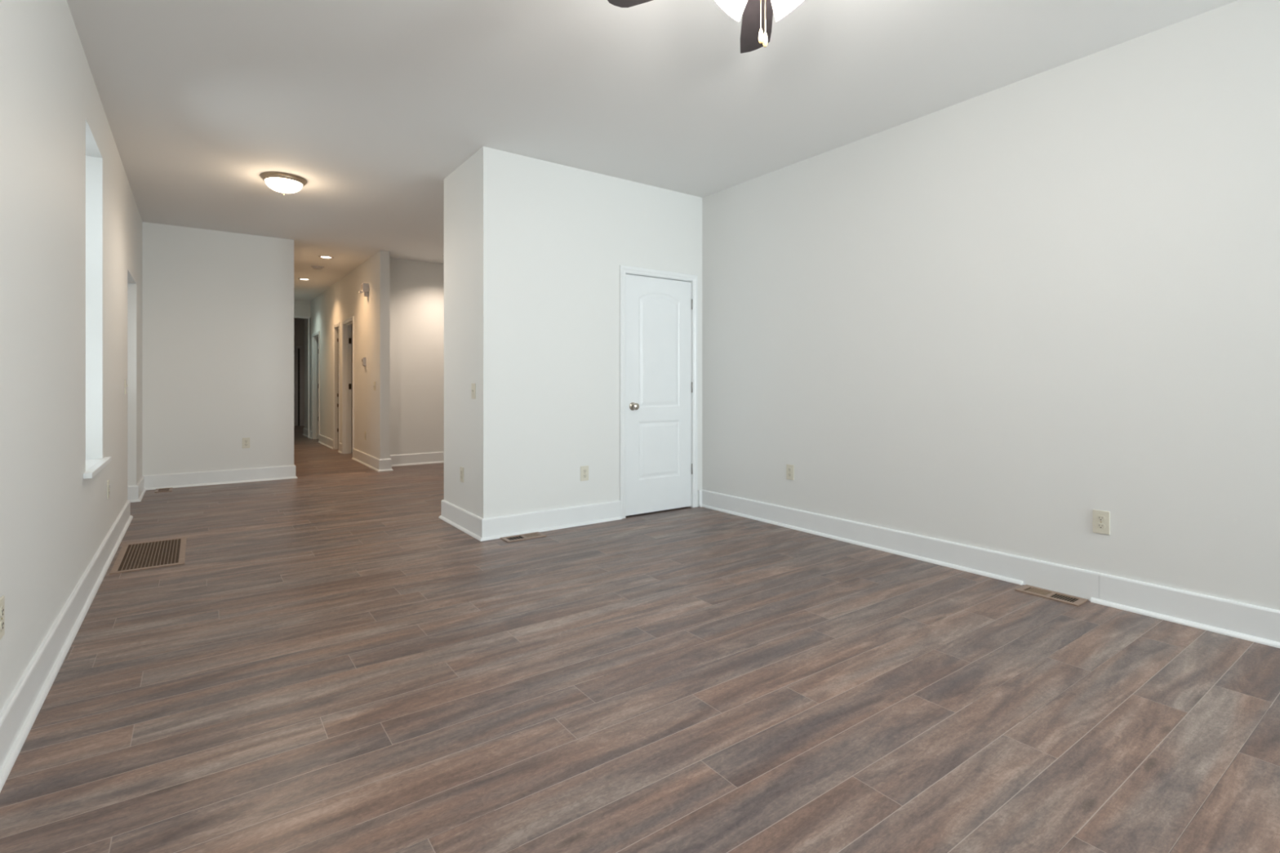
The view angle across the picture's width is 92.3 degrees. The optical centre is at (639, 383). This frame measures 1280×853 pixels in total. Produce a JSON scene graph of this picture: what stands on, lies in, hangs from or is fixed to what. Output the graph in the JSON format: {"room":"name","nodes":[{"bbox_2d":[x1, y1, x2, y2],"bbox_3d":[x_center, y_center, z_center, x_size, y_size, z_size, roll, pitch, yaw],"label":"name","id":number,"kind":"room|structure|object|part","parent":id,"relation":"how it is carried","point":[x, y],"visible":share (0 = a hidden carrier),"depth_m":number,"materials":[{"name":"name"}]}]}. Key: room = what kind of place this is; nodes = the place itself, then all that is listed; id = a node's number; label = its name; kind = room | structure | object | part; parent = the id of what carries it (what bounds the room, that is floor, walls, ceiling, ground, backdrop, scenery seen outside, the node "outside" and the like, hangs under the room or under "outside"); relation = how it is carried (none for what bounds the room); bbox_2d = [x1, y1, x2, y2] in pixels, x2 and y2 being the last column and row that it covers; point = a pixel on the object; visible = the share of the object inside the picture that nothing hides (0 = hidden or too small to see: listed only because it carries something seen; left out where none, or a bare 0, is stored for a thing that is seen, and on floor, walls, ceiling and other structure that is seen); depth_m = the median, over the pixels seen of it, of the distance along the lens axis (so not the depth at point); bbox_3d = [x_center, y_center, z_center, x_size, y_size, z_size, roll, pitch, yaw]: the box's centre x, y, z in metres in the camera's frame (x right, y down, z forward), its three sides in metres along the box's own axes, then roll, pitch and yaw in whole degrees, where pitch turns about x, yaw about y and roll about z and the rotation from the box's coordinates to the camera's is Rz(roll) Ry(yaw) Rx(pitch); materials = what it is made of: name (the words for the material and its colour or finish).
{"room":"empty living room","nodes":[
{"label":"empty living room","id":0,"kind":"room"},
{"bbox_2d":[0,0,142,711],"bbox_3d":[-1.982,-0.287,1.612,0.400,2.790,11.732,0,0,-36],"label":"wall","id":1,"kind":"structure","parent":0,"point":[71,221],"depth_m":2.47,"materials":[{"name":"white paint"}]},
{"bbox_2d":[0,595,4,639],"bbox_3d":[-1.850,0.681,1.778,0.009,0.116,0.072,0,0,-36],"label":"wall outlet","id":2,"kind":"object","parent":1,"relation":"attached to","point":[2,597],"visible":1,"depth_m":1.78,"materials":[{"name":"beige plastic"}]},
{"bbox_2d":[0,605,4,617],"bbox_3d":[-1.849,0.661,1.779,0.006,0.027,0.034,0,0,-36],"label":"receptacle","id":3,"kind":"object","parent":2,"relation":"attached to","point":[2,607],"depth_m":1.77,"materials":[{"name":"beige plastic"}]},
{"bbox_2d":[0,619,4,631],"bbox_3d":[-1.849,0.700,1.779,0.006,0.027,0.034,0,0,-36],"label":"receptacle","id":4,"kind":"object","parent":2,"relation":"attached to","point":[2,621],"depth_m":1.77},
{"bbox_2d":[83,456,111,479],"bbox_3d":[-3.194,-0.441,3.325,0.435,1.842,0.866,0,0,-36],"label":"window sill","id":5,"kind":"structure","parent":1,"relation":"in","point":[93,466],"depth_m":3.40,"materials":[{"name":"paint"}]},
{"bbox_2d":[106,480,109,499],"bbox_3d":[-3.397,0.678,3.928,0.009,0.116,0.072,0,0,-36],"label":"wall outlet","id":6,"kind":"object","parent":1,"relation":"attached to","point":[108,481],"visible":1,"depth_m":3.90,"materials":[{"name":"beige plastic"}]},
{"bbox_2d":[124,379,128,393],"bbox_3d":[-4.057,0.024,4.854,0.020,0.114,0.070,0,0,-36],"label":"light switch","id":7,"kind":"object","parent":1,"relation":"attached to","point":[125,380],"visible":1,"depth_m":4.82,"materials":[{"name":"beige plastic"}]},
{"bbox_3d":[-4.063,0.024,4.850,0.006,0.114,0.070,0,0,-36],"label":"plate","id":8,"kind":"part","parent":7,"relation":"part of","materials":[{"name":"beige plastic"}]},
{"bbox_2d":[142,222,293,475],"bbox_3d":[-4.650,-0.287,6.845,1.383,2.790,0.120,0,0,-36],"label":"wall","id":9,"kind":"structure","parent":0,"point":[218,306],"depth_m":6.75,"materials":[{"name":"white paint"}]},
{"bbox_2d":[127,464,297,502],"bbox_3d":[-7.433,1.033,10.462,1.739,0.150,10.833,0,0,-36],"label":"baseboard","id":10,"kind":"structure","parent":9,"relation":"attached to","point":[135,493],"depth_m":6.70,"materials":[{"name":"paint"}]},
{"bbox_3d":[-7.433,1.098,10.462,1.739,0.020,10.833,0,0,-36],"label":"shoe moulding","id":11,"kind":"part","parent":10,"relation":"part of","materials":[{"name":"paint"}]},
{"bbox_2d":[242,437,249,448],"bbox_3d":[-4.436,0.670,6.919,0.072,0.116,0.009,0,0,-36],"label":"wall outlet","id":12,"kind":"object","parent":9,"relation":"attached to","point":[246,441],"visible":1,"depth_m":6.92,"materials":[{"name":"beige plastic"}]},
{"bbox_2d":[293,319,304,426],"bbox_3d":[-8.751,-0.287,16.261,3.204,2.790,0.120,0,0,-36],"label":"wall","id":13,"kind":"structure","parent":0,"point":[299,324],"depth_m":16.11,"materials":[{"name":"white paint"}]},
{"bbox_2d":[293,346,302,426],"bbox_3d":[-9.223,0.063,15.825,0.920,2.090,0.037,0,0,-36],"label":"door","id":14,"kind":"structure","parent":13,"relation":"in","point":[297,352],"depth_m":16.06,"materials":[{"name":"paint"}]},
{"bbox_2d":[293,299,311,317],"bbox_3d":[-7.142,-1.512,12.306,0.954,0.340,0.120,0,0,-36],"label":"wall","id":15,"kind":"structure","parent":0,"point":[301,308],"depth_m":12.45,"materials":[{"name":"white paint"}]},
{"bbox_2d":[293,315,310,438],"bbox_3d":[-7.144,-0.130,12.295,0.937,2.475,0.135,0,0,-36],"label":"trim","id":16,"kind":"structure","parent":15,"relation":"attached to","point":[295,317],"depth_m":12.51,"materials":[{"name":"paint"}]},
{"bbox_2d":[304,250,390,459],"bbox_3d":[-5.215,-0.287,10.546,0.117,2.790,6.788,0,0,-36],"label":"wall","id":17,"kind":"structure","parent":0,"point":[342,300],"depth_m":8.53,"materials":[{"name":"white paint"}]},
{"bbox_2d":[302,427,311,439],"bbox_3d":[-6.874,1.033,12.822,0.150,0.150,1.221,0,0,-36],"label":"baseboard","id":18,"kind":"structure","parent":17,"relation":"attached to","point":[305,430],"depth_m":12.89,"materials":[{"name":"paint"}]},
{"bbox_2d":[311,330,319,441],"bbox_3d":[-5.963,0.058,12.215,0.885,2.100,0.914,0,0,-36],"label":"door","id":19,"kind":"structure","parent":17,"relation":"in","point":[315,336],"depth_m":12.27,"materials":[{"name":"paint"}]},
{"bbox_2d":[317,434,333,448],"bbox_3d":[-5.617,1.033,10.976,0.033,0.150,1.496,0,0,-36],"label":"baseboard","id":20,"kind":"structure","parent":17,"relation":"attached to","point":[323,440],"depth_m":10.93,"materials":[{"name":"paint"}]},
{"bbox_3d":[-5.624,1.098,10.972,0.017,0.020,1.496,0,0,-36],"label":"shoe moulding","id":21,"kind":"part","parent":20,"relation":"part of","materials":[{"name":"paint"}]},
{"bbox_2d":[333,322,339,449],"bbox_3d":[-4.963,0.058,10.202,0.156,2.100,0.520,0,0,-36],"label":"door","id":22,"kind":"structure","parent":17,"relation":"in","point":[335,331],"depth_m":10.34,"materials":[{"name":"paint"}]},
{"bbox_2d":[337,442,342,453],"bbox_3d":[-4.805,1.033,9.848,0.033,0.150,0.236,0,0,-36],"label":"baseboard","id":23,"kind":"object","parent":17,"relation":"attached to","point":[340,451],"visible":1,"depth_m":9.83,"materials":[{"name":"paint"}]},
{"bbox_2d":[342,315,354,453],"bbox_3d":[-4.134,0.058,9.674,0.885,2.100,0.914,0,0,-36],"label":"door","id":24,"kind":"structure","parent":17,"relation":"in","point":[348,330],"depth_m":9.73,"materials":[{"name":"paint"}]},
{"bbox_2d":[358,283,368,296],"bbox_3d":[-3.726,-1.262,8.284,0.110,0.170,0.120,0,0,-36],"label":"sensor","id":25,"kind":"object","parent":17,"relation":"attached to","point":[364,286],"visible":1,"depth_m":8.25,"materials":[{"name":"white plastic"}]},
{"bbox_2d":[361,356,366,366],"bbox_3d":[-3.798,-0.297,8.442,0.042,0.130,0.130,0,0,-36],"label":"thermostat","id":26,"kind":"object","parent":17,"relation":"attached to","point":[363,359],"visible":1,"depth_m":8.40,"materials":[{"name":"white plastic"}]},
{"bbox_2d":[373,382,376,390],"bbox_3d":[-3.450,0.033,7.977,0.020,0.114,0.116,0,0,-36],"label":"light switch","id":27,"kind":"object","parent":17,"relation":"attached to","point":[375,383],"visible":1,"depth_m":7.95,"materials":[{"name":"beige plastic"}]},
{"bbox_2d":[390,257,444,455],"bbox_3d":[-2.754,-0.287,8.700,1.720,2.790,0.100,0,0,-36],"label":"wall","id":28,"kind":"structure","parent":0,"point":[416,287],"depth_m":8.42,"materials":[{"name":"white paint"}]},
{"bbox_2d":[351,448,444,471],"bbox_3d":[-2.091,1.033,7.650,1.870,0.150,4.756,0,0,-36],"label":"baseboard","id":29,"kind":"structure","parent":28,"relation":"attached to","point":[377,464],"depth_m":8.35,"materials":[{"name":"paint"}]},
{"bbox_3d":[-2.097,1.098,7.645,1.854,0.020,4.756,0,0,-36],"label":"shoe moulding","id":30,"kind":"part","parent":29,"relation":"part of","materials":[{"name":"paint"}]},
{"bbox_2d":[444,176,448,502],"bbox_3d":[-0.747,-0.287,5.619,2.062,2.790,0.110,0,0,-36],"label":"wall","id":31,"kind":"structure","parent":0,"point":[446,180],"depth_m":5.01,"materials":[{"name":"white paint"}]},
{"bbox_2d":[438,499,622,541],"bbox_3d":[-0.540,1.033,5.303,2.095,0.150,0.931,0,0,-36],"label":"baseboard","id":32,"kind":"structure","parent":31,"relation":"attached to","point":[481,529],"depth_m":4.65,"materials":[{"name":"paint"}]},
{"bbox_3d":[-0.540,1.098,5.303,2.095,0.020,0.931,0,0,-36],"label":"shoe moulding","id":33,"kind":"part","parent":32,"relation":"part of","materials":[{"name":"paint"}]},
{"bbox_2d":[448,151,477,515],"bbox_3d":[-1.319,-0.287,4.742,0.110,2.790,0.645,0,0,-36],"label":"wall","id":34,"kind":"structure","parent":0,"point":[463,181],"depth_m":4.69,"materials":[{"name":"white paint"}]},
{"bbox_2d":[460,466,463,482],"bbox_3d":[-1.364,0.697,4.702,0.009,0.116,0.072,0,0,-36],"label":"wall outlet","id":35,"kind":"object","parent":34,"relation":"attached to","point":[461,468],"visible":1,"depth_m":4.69,"materials":[{"name":"beige plastic"}]},
{"bbox_2d":[471,383,475,399],"bbox_3d":[-1.226,0.056,4.502,0.020,0.114,0.070,0,0,-36],"label":"light switch","id":36,"kind":"object","parent":34,"relation":"attached to","point":[473,385],"visible":1,"depth_m":4.49,"materials":[{"name":"beige plastic"}]},
{"bbox_2d":[477,146,702,518],"bbox_3d":[-0.306,-0.287,5.006,2.062,2.790,0.110,0,0,-36],"label":"wall","id":37,"kind":"structure","parent":0,"point":[553,239],"depth_m":4.69,"materials":[{"name":"white paint"}]},
{"bbox_2d":[580,465,588,480],"bbox_3d":[-0.435,0.708,4.840,0.072,0.116,0.009,0,0,-36],"label":"wall outlet","id":38,"kind":"object","parent":37,"relation":"attached to","point":[584,469],"visible":1,"depth_m":4.83,"materials":[{"name":"beige plastic"}]},
{"bbox_2d":[619,265,697,518],"bbox_3d":[0.158,0.069,5.301,0.836,2.078,0.175,0,0,-36],"label":"door","id":39,"kind":"structure","parent":37,"relation":"in","point":[659,308],"depth_m":5.27,"materials":[{"name":"paint"}]},
{"bbox_3d":[-0.042,0.190,5.090,0.066,0.066,0.067,0,0,-36],"label":"knob","id":40,"kind":"part","parent":39,"relation":"part of","materials":[{"name":"silver metal"}]},
{"bbox_2d":[0,426,1279,852],"bbox_3d":[-3.083,1.168,7.022,5.200,0.120,22.200,0,0,-36],"label":"floor","id":41,"kind":"structure","parent":0,"point":[330,664],"depth_m":2.13,"materials":[{"name":"laminate"}]},
{"bbox_2d":[109,537,186,574],"bbox_3d":[-3.166,1.104,3.987,0.350,0.007,0.790,0,0,-36],"label":"floor vent","id":42,"kind":"object","parent":41,"relation":"in","point":[140,556],"visible":1,"depth_m":3.95,"materials":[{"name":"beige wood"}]},
{"bbox_2d":[154,487,173,493],"bbox_3d":[-4.940,1.105,6.375,0.140,0.006,0.250,0,0,-36],"label":"floor vent","id":43,"kind":"object","parent":41,"relation":"in","point":[160,490],"visible":1,"depth_m":6.36,"materials":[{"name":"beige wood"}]},
{"bbox_2d":[500,531,546,542],"bbox_3d":[-0.839,1.105,4.427,0.300,0.006,0.138,0,0,-36],"label":"floor vent","id":44,"kind":"object","parent":41,"relation":"in","point":[534,535],"visible":1,"depth_m":4.42,"materials":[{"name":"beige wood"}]},
{"bbox_2d":[1014,584,1088,606],"bbox_3d":[2.148,1.105,3.213,0.138,0.006,0.290,0,0,-36],"label":"floor vent","id":45,"kind":"object","parent":41,"relation":"in","point":[1056,596],"visible":1,"depth_m":3.21,"materials":[{"name":"beige metal"}]},
{"bbox_2d":[66,0,1237,319],"bbox_3d":[-3.083,-1.742,7.022,5.200,0.120,22.200,0,0,-36],"label":"ceiling","id":46,"kind":"structure","parent":0,"point":[373,104],"depth_m":3.50,"materials":[{"name":"white paint"}]},
{"bbox_2d":[259,171,306,195],"bbox_3d":[-2.922,-1.614,5.043,0.336,0.137,0.336,0,0,-36],"label":"flush ceiling light","id":47,"kind":"object","parent":46,"relation":"attached to","point":[281,182],"visible":1,"depth_m":4.96,"materials":[{"name":"white glass"}]},
{"bbox_3d":[-2.922,-1.609,5.043,0.268,0.078,0.268,0,0,-36],"label":"lamp shade","id":48,"kind":"part","parent":47,"relation":"part of","materials":[{"name":"white glass"}]},
{"bbox_2d":[297,278,311,280],"bbox_3d":[-5.411,-1.679,9.905,0.188,0.006,0.188,0,0,-36],"label":"recessed light","id":49,"kind":"object","parent":46,"relation":"in","point":[306,279],"visible":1,"depth_m":9.91,"materials":[{"name":"white plastic"}]},
{"bbox_2d":[311,265,324,269],"bbox_3d":[-4.636,-1.663,8.837,0.170,0.038,0.170,0,0,-36],"label":"smoke detector","id":50,"kind":"object","parent":46,"relation":"attached to","point":[315,267],"visible":1,"depth_m":8.79,"materials":[{"name":"white plastic"}]},
{"bbox_2d":[318,255,333,258],"bbox_3d":[-4.175,-1.679,8.170,0.188,0.006,0.188,0,0,-36],"label":"recessed light","id":51,"kind":"object","parent":46,"relation":"in","point":[320,256],"visible":1,"depth_m":8.14,"materials":[{"name":"white plastic"}]},
{"bbox_2d":[607,0,804,53],"bbox_3d":[0.407,-1.391,1.978,1.072,0.582,1.057,0,0,-36],"label":"ceiling fan","id":52,"kind":"object","parent":46,"relation":"hanging from","point":[757,15],"visible":1,"depth_m":2.26,"materials":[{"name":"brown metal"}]},
{"bbox_3d":[0.072,-1.392,2.169,0.390,0.006,0.125,0,12,26],"label":"blade","id":53,"kind":"part","parent":52,"relation":"part of","materials":[{"name":"brown wood"}]},
{"bbox_3d":[0.306,-1.283,2.060,0.104,0.122,0.120,0,0,-36],"label":"lamp shade","id":54,"kind":"part","parent":52,"relation":"part of","materials":[{"name":"white glass"}]},
{"bbox_3d":[0.451,-1.392,2.371,0.125,0.006,0.390,-12,-2,8],"label":"blade","id":55,"kind":"part","parent":52,"relation":"part of","materials":[{"name":"brown wood"}]},
{"bbox_3d":[0.395,-1.240,2.005,0.003,0.165,0.003,0,0,-36],"label":"pull chain","id":56,"kind":"part","parent":52,"relation":"part of","materials":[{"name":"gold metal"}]},
{"bbox_3d":[0.409,-1.236,2.010,0.003,0.175,0.003,0,0,-36],"label":"pull chain","id":57,"kind":"part","parent":52,"relation":"part of","materials":[{"name":"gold metal"}]},
{"bbox_3d":[0.488,-1.283,2.063,0.122,0.122,0.108,0,0,-36],"label":"lamp shade","id":58,"kind":"part","parent":52,"relation":"part of","materials":[{"name":"white glass"}]},
{"bbox_2d":[702,0,1279,610],"bbox_3d":[1.503,-0.287,4.360,0.120,2.790,12.120,0,0,-36],"label":"wall","id":59,"kind":"structure","parent":0,"point":[998,319],"depth_m":3.34,"materials":[{"name":"white paint"}]},
{"bbox_2d":[0,489,1279,791],"bbox_3d":[0.254,1.033,2.144,4.497,0.150,9.983,0,0,-36],"label":"baseboard","id":60,"kind":"structure","parent":59,"relation":"attached to","point":[1015,569],"depth_m":3.07,"materials":[{"name":"paint"}]},
{"bbox_3d":[1.321,1.098,4.454,0.033,0.020,2.656,0,0,-36],"label":"shoe moulding","id":61,"kind":"part","parent":60,"relation":"part of","materials":[{"name":"paint"}]},
{"bbox_3d":[1.948,1.098,0.053,4.158,0.020,4.579,0,0,-36],"label":"shoe moulding","id":62,"kind":"part","parent":60,"relation":"part of","materials":[{"name":"paint"}]},
{"bbox_2d":[786,464,794,479],"bbox_3d":[1.155,0.683,4.732,0.009,0.116,0.072,0,0,-36],"label":"wall outlet","id":63,"kind":"object","parent":59,"relation":"attached to","point":[789,468],"visible":1,"depth_m":4.73,"materials":[{"name":"beige plastic"}]},
{"bbox_2d":[1093,509,1110,534],"bbox_3d":[2.328,0.700,3.103,0.009,0.116,0.072,0,0,-36],"label":"wall outlet","id":64,"kind":"object","parent":59,"relation":"attached to","point":[1101,519],"visible":1,"depth_m":3.10,"materials":[{"name":"beige plastic"}]},
{"bbox_2d":[1097,515,1105,521],"bbox_3d":[2.327,0.680,3.102,0.006,0.027,0.034,0,0,-36],"label":"receptacle","id":65,"kind":"object","parent":64,"relation":"attached to","point":[1100,517],"depth_m":3.10,"materials":[{"name":"beige plastic"}]},
{"bbox_2d":[1097,523,1105,528],"bbox_3d":[2.327,0.719,3.102,0.006,0.027,0.034,0,0,-36],"label":"receptacle","id":66,"kind":"object","parent":64,"relation":"attached to","point":[1100,526],"depth_m":3.10,"materials":[{"name":"beige plastic"}]}
]}

